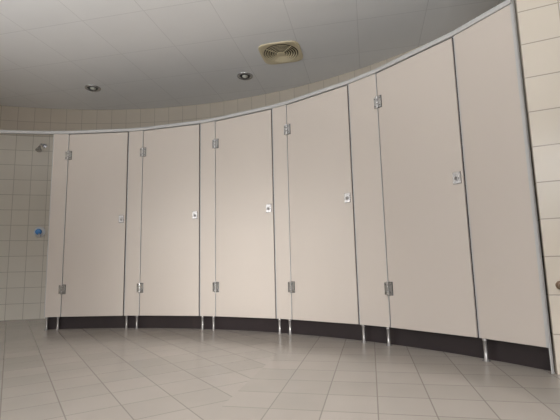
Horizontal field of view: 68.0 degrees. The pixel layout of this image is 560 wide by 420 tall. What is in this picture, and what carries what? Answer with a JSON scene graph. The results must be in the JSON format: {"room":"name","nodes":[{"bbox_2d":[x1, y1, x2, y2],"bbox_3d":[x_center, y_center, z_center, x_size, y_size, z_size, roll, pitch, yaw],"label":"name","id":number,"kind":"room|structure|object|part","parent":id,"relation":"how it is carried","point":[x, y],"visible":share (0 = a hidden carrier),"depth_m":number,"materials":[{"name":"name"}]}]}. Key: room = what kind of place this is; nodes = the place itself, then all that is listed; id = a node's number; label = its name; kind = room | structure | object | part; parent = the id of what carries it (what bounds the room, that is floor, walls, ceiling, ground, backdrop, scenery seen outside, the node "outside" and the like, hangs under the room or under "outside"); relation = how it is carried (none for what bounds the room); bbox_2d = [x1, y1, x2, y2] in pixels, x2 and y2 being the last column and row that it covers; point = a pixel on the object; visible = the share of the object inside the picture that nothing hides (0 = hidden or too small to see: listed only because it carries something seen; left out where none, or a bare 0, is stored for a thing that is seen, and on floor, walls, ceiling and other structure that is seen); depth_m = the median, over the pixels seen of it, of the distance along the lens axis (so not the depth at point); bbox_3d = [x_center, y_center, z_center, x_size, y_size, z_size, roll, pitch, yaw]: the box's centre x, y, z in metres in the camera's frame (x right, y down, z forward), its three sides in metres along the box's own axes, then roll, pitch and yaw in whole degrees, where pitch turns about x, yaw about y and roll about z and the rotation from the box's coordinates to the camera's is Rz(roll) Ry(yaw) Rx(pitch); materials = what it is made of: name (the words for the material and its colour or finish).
{"room":"public restroom","nodes":[
{"label":"public restroom","id":0,"kind":"room"},
{"bbox_2d":[0,135,52,320],"bbox_3d":[-0.383,-0.001,4.473,7.432,2.400,1.621,-5,-9,23],"label":"wall","id":1,"kind":"structure","parent":0,"point":[25,172],"depth_m":5.40,"materials":[{"name":"tile"}]},
{"bbox_2d":[34,227,44,237],"bbox_3d":[-3.136,0.287,5.391,0.140,0.148,0.074,0,-8,-11],"label":"shower valve","id":2,"kind":"object","parent":1,"relation":"attached to","point":[39,232],"visible":1,"depth_m":5.41,"materials":[{"name":"blue plastic"}]},
{"bbox_3d":[-3.135,0.282,5.384,0.080,0.080,0.039,0,-8,-11],"label":"knob","id":3,"kind":"part","parent":2,"relation":"part of","materials":[{"name":"blue plastic"}]},
{"bbox_2d":[35,143,46,151],"bbox_3d":[-3.148,-0.826,5.471,0.076,0.164,0.226,0,-8,-11],"label":"shower","id":4,"kind":"object","parent":1,"relation":"attached to","point":[38,149],"visible":1,"depth_m":5.40,"materials":[{"name":"silver metal"}]},
{"bbox_2d":[48,315,554,371],"bbox_3d":[-0.313,1.013,3.523,4.429,0.127,0.671,-6,-9,29],"label":"baseboard","id":5,"kind":"structure","parent":1,"relation":"attached to","point":[538,357],"depth_m":3.32,"materials":[{"name":"black plastic"}]},
{"bbox_2d":[0,43,426,136],"bbox_3d":[-0.416,-1.387,4.666,7.432,0.400,1.621,-5,-9,23],"label":"wall","id":6,"kind":"structure","parent":0,"point":[11,117],"depth_m":5.62,"materials":[{"name":"grey tile"}]},
{"bbox_2d":[0,0,505,109],"bbox_3d":[-0.399,-2.024,1.897,7.900,0.100,8.600,-1,-8,0],"label":"ceiling","id":7,"kind":"structure","parent":0,"point":[141,54],"depth_m":4.11,"materials":[{"name":"white paint"}]},
{"bbox_2d":[85,85,100,91],"bbox_3d":[-2.283,-1.477,5.064,0.184,0.022,0.184,-1,-8,0],"label":"recessed light","id":8,"kind":"object","parent":7,"relation":"in","point":[93,88],"visible":1,"depth_m":5.05,"materials":[{"name":"metal"}]},
{"bbox_2d":[237,72,252,79],"bbox_3d":[-0.408,-1.553,4.844,0.184,0.022,0.184,-1,-8,0],"label":"recessed light","id":9,"kind":"object","parent":7,"relation":"in","point":[243,76],"visible":1,"depth_m":4.83,"materials":[{"name":"metal"}]},
{"bbox_2d":[258,41,302,64],"bbox_3d":[0.011,-1.635,4.341,0.430,0.017,0.430,-3,-8,12],"label":"ceiling vent","id":10,"kind":"object","parent":7,"relation":"in","point":[282,52],"visible":1,"depth_m":4.32,"materials":[{"name":"beige plastic"}]},
{"bbox_2d":[0,319,559,419],"bbox_3d":[-0.330,0.847,1.499,7.900,0.100,8.600,-1,-8,0],"label":"floor","id":11,"kind":"structure","parent":0,"point":[85,373],"depth_m":2.14,"materials":[{"name":"grey tile"}]},
{"bbox_2d":[44,132,128,329],"bbox_3d":[-2.305,0.247,4.727,0.653,2.070,1.459,5,-10,-38],"label":"stall","id":12,"kind":"object","parent":11,"relation":"on","point":[86,251],"visible":1,"depth_m":4.37,"materials":[{"name":"beige laminate"}]},
{"bbox_3d":[-2.386,1.162,4.244,0.042,0.129,0.042,-1,-8,-3],"label":"leg","id":13,"kind":"part","parent":12,"relation":"part of","materials":[{"name":"metal"}]},
{"bbox_3d":[-2.434,0.138,4.385,0.007,1.941,0.015,-1,-8,-3],"label":"edge trim","id":14,"kind":"part","parent":12,"relation":"part of","materials":[{"name":"metal"}]},
{"bbox_3d":[-2.354,0.136,4.389,0.153,1.941,0.013,-1,-8,-3],"label":"fixed panel","id":15,"kind":"part","parent":12,"relation":"part of","materials":[{"name":"beige laminate"}]},
{"bbox_3d":[-2.274,1.160,4.250,0.042,0.129,0.042,-1,-8,-3],"label":"leg","id":16,"kind":"part","parent":12,"relation":"part of","materials":[{"name":"metal"}]},
{"bbox_3d":[-2.276,0.135,4.394,0.004,1.941,0.015,-1,-8,-3],"label":"edge trim","id":17,"kind":"part","parent":12,"relation":"part of","materials":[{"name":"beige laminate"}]},
{"bbox_2d":[124,124,199,328],"bbox_3d":[-1.077,0.225,4.783,0.884,2.070,1.147,-3,-8,15],"label":"stall","id":18,"kind":"object","parent":11,"relation":"on","point":[162,258],"visible":1,"depth_m":4.26,"materials":[{"name":"beige laminate"}]},
{"bbox_3d":[-1.558,1.138,4.215,0.042,0.129,0.042,-3,-8,9],"label":"leg","id":19,"kind":"part","parent":18,"relation":"part of","materials":[{"name":"metal"}]},
{"bbox_3d":[-1.606,0.114,4.361,0.007,1.941,0.015,-3,-8,9],"label":"edge trim","id":20,"kind":"part","parent":18,"relation":"part of","materials":[{"name":"metal"}]},
{"bbox_3d":[-1.527,0.111,4.348,0.153,1.941,0.013,-3,-8,9],"label":"fixed panel","id":21,"kind":"part","parent":18,"relation":"part of","materials":[{"name":"beige laminate"}]},
{"bbox_3d":[-1.449,0.107,4.337,0.004,1.941,0.015,-3,-8,9],"label":"edge trim","id":22,"kind":"part","parent":18,"relation":"part of","materials":[{"name":"metal"}]},
{"bbox_2d":[200,109,275,329],"bbox_3d":[-0.187,0.160,4.468,0.875,2.070,1.148,-5,-9,27],"label":"stall","id":23,"kind":"object","parent":11,"relation":"on","point":[238,276],"visible":1,"depth_m":3.98,"materials":[{"name":"beige laminate"}]},
{"bbox_3d":[-0.795,0.068,4.165,0.007,1.941,0.015,-4,-8,21],"label":"edge trim","id":24,"kind":"part","parent":23,"relation":"part of","materials":[{"name":"metal"}]},
{"bbox_3d":[-0.749,1.091,4.014,0.042,0.129,0.042,-4,-8,21],"label":"leg","id":25,"kind":"part","parent":23,"relation":"part of","materials":[{"name":"metal"}]},
{"bbox_3d":[-0.716,0.062,4.135,0.162,1.941,0.013,-4,-8,21],"label":"fixed panel","id":26,"kind":"part","parent":23,"relation":"part of","materials":[{"name":"beige laminate"}]},
{"bbox_3d":[-0.635,1.082,3.971,0.042,0.129,0.042,-4,-8,21],"label":"leg","id":27,"kind":"part","parent":23,"relation":"part of","materials":[{"name":"metal"}]},
{"bbox_3d":[-0.639,0.056,4.105,0.004,1.941,0.015,-4,-8,21],"label":"edge trim","id":28,"kind":"part","parent":23,"relation":"part of","materials":[{"name":"grey metal"}]},
{"bbox_2d":[0,0,513,134],"bbox_3d":[-1.179,-0.972,3.802,5.692,0.034,1.205,-4,-8,17],"label":"header rail","id":29,"kind":"object","parent":23,"relation":"on","point":[502,5],"visible":0.99,"depth_m":3.74,"materials":[{"name":"metal"}]},
{"bbox_2d":[272,85,359,334],"bbox_3d":[0.603,0.075,3.990,0.860,2.070,1.147,-8,-10,38],"label":"stall","id":30,"kind":"object","parent":11,"relation":"on","point":[316,261],"visible":1,"depth_m":3.54,"materials":[{"name":"beige laminate"}]},
{"bbox_3d":[-0.047,0.000,3.808,0.007,1.941,0.015,-6,-9,32],"label":"edge trim","id":31,"kind":"part","parent":30,"relation":"part of","materials":[{"name":"metal"}]},
{"bbox_3d":[-0.003,1.023,3.653,0.042,0.129,0.042,-6,-9,32],"label":"leg","id":32,"kind":"part","parent":30,"relation":"part of","materials":[{"name":"metal"}]},
{"bbox_3d":[0.018,-0.007,3.766,0.148,1.941,0.013,-6,-9,32],"label":"fixed panel","id":33,"kind":"part","parent":30,"relation":"part of","materials":[{"name":"beige laminate"}]},
{"bbox_3d":[0.082,-0.014,3.725,0.004,1.941,0.015,-6,-9,32],"label":"edge trim","id":34,"kind":"part","parent":30,"relation":"part of","materials":[{"name":"metal"}]},
{"bbox_3d":[0.087,1.013,3.595,0.042,0.129,0.042,-6,-9,32],"label":"leg","id":35,"kind":"part","parent":30,"relation":"part of","materials":[{"name":"metal"}]},
{"bbox_2d":[348,38,478,345],"bbox_3d":[1.317,-0.038,3.297,1.154,2.070,0.922,5,-10,-38],"label":"stall","id":36,"kind":"object","parent":11,"relation":"on","point":[414,252],"visible":1,"depth_m":2.92,"materials":[{"name":"beige laminate"}]},
{"bbox_3d":[0.596,-0.083,3.318,0.015,1.941,0.007,6,-11,-44],"label":"edge trim","id":37,"kind":"part","parent":36,"relation":"part of","materials":[{"name":"metal"}]},
{"bbox_3d":[0.636,0.939,3.159,0.042,0.129,0.042,6,-11,-44],"label":"leg","id":38,"kind":"part","parent":36,"relation":"part of","materials":[{"name":"metal"}]},
{"bbox_3d":[0.687,-0.098,3.226,0.013,1.941,0.254,6,-11,-44],"label":"fixed panel","id":39,"kind":"part","parent":36,"relation":"part of","materials":[{"name":"beige laminate"}]},
{"bbox_3d":[0.778,-0.113,3.135,0.015,1.941,0.004,6,-11,-44],"label":"edge trim","id":40,"kind":"part","parent":36,"relation":"part of","materials":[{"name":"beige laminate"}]},
{"bbox_3d":[0.786,0.915,3.009,0.042,0.129,0.042,6,-11,-44],"label":"leg","id":41,"kind":"part","parent":36,"relation":"part of","materials":[{"name":"metal"}]},
{"bbox_2d":[453,3,554,373],"bbox_3d":[1.282,-0.155,2.449,0.042,2.070,0.401,3,-9,-30],"label":"end panel","id":42,"kind":"object","parent":11,"relation":"on","point":[510,293],"visible":1,"depth_m":2.43,"materials":[{"name":"beige laminate"}]},
{"bbox_3d":[1.181,-0.193,2.626,0.015,1.941,0.007,3,-9,-30],"label":"edge trim","id":43,"kind":"part","parent":42,"relation":"part of","materials":[{"name":"metal"}]},
{"bbox_3d":[1.218,0.828,2.462,0.042,0.129,0.042,3,-9,-30],"label":"leg","id":44,"kind":"part","parent":42,"relation":"part of","materials":[{"name":"metal"}]},
{"bbox_2d":[514,0,559,374],"bbox_3d":[2.305,-0.619,1.942,1.991,2.800,0.100,-5,-9,25],"label":"wall","id":45,"kind":"structure","parent":0,"point":[537,21],"depth_m":2.28,"materials":[{"name":"beige tile"}]},
{"bbox_2d":[555,281,559,289],"bbox_3d":[1.450,0.388,2.136,0.048,0.048,0.049,-5,-9,25],"label":"valve","id":46,"kind":"object","parent":45,"relation":"attached to","point":[557,284],"visible":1,"depth_m":2.16,"materials":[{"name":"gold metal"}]}
]}

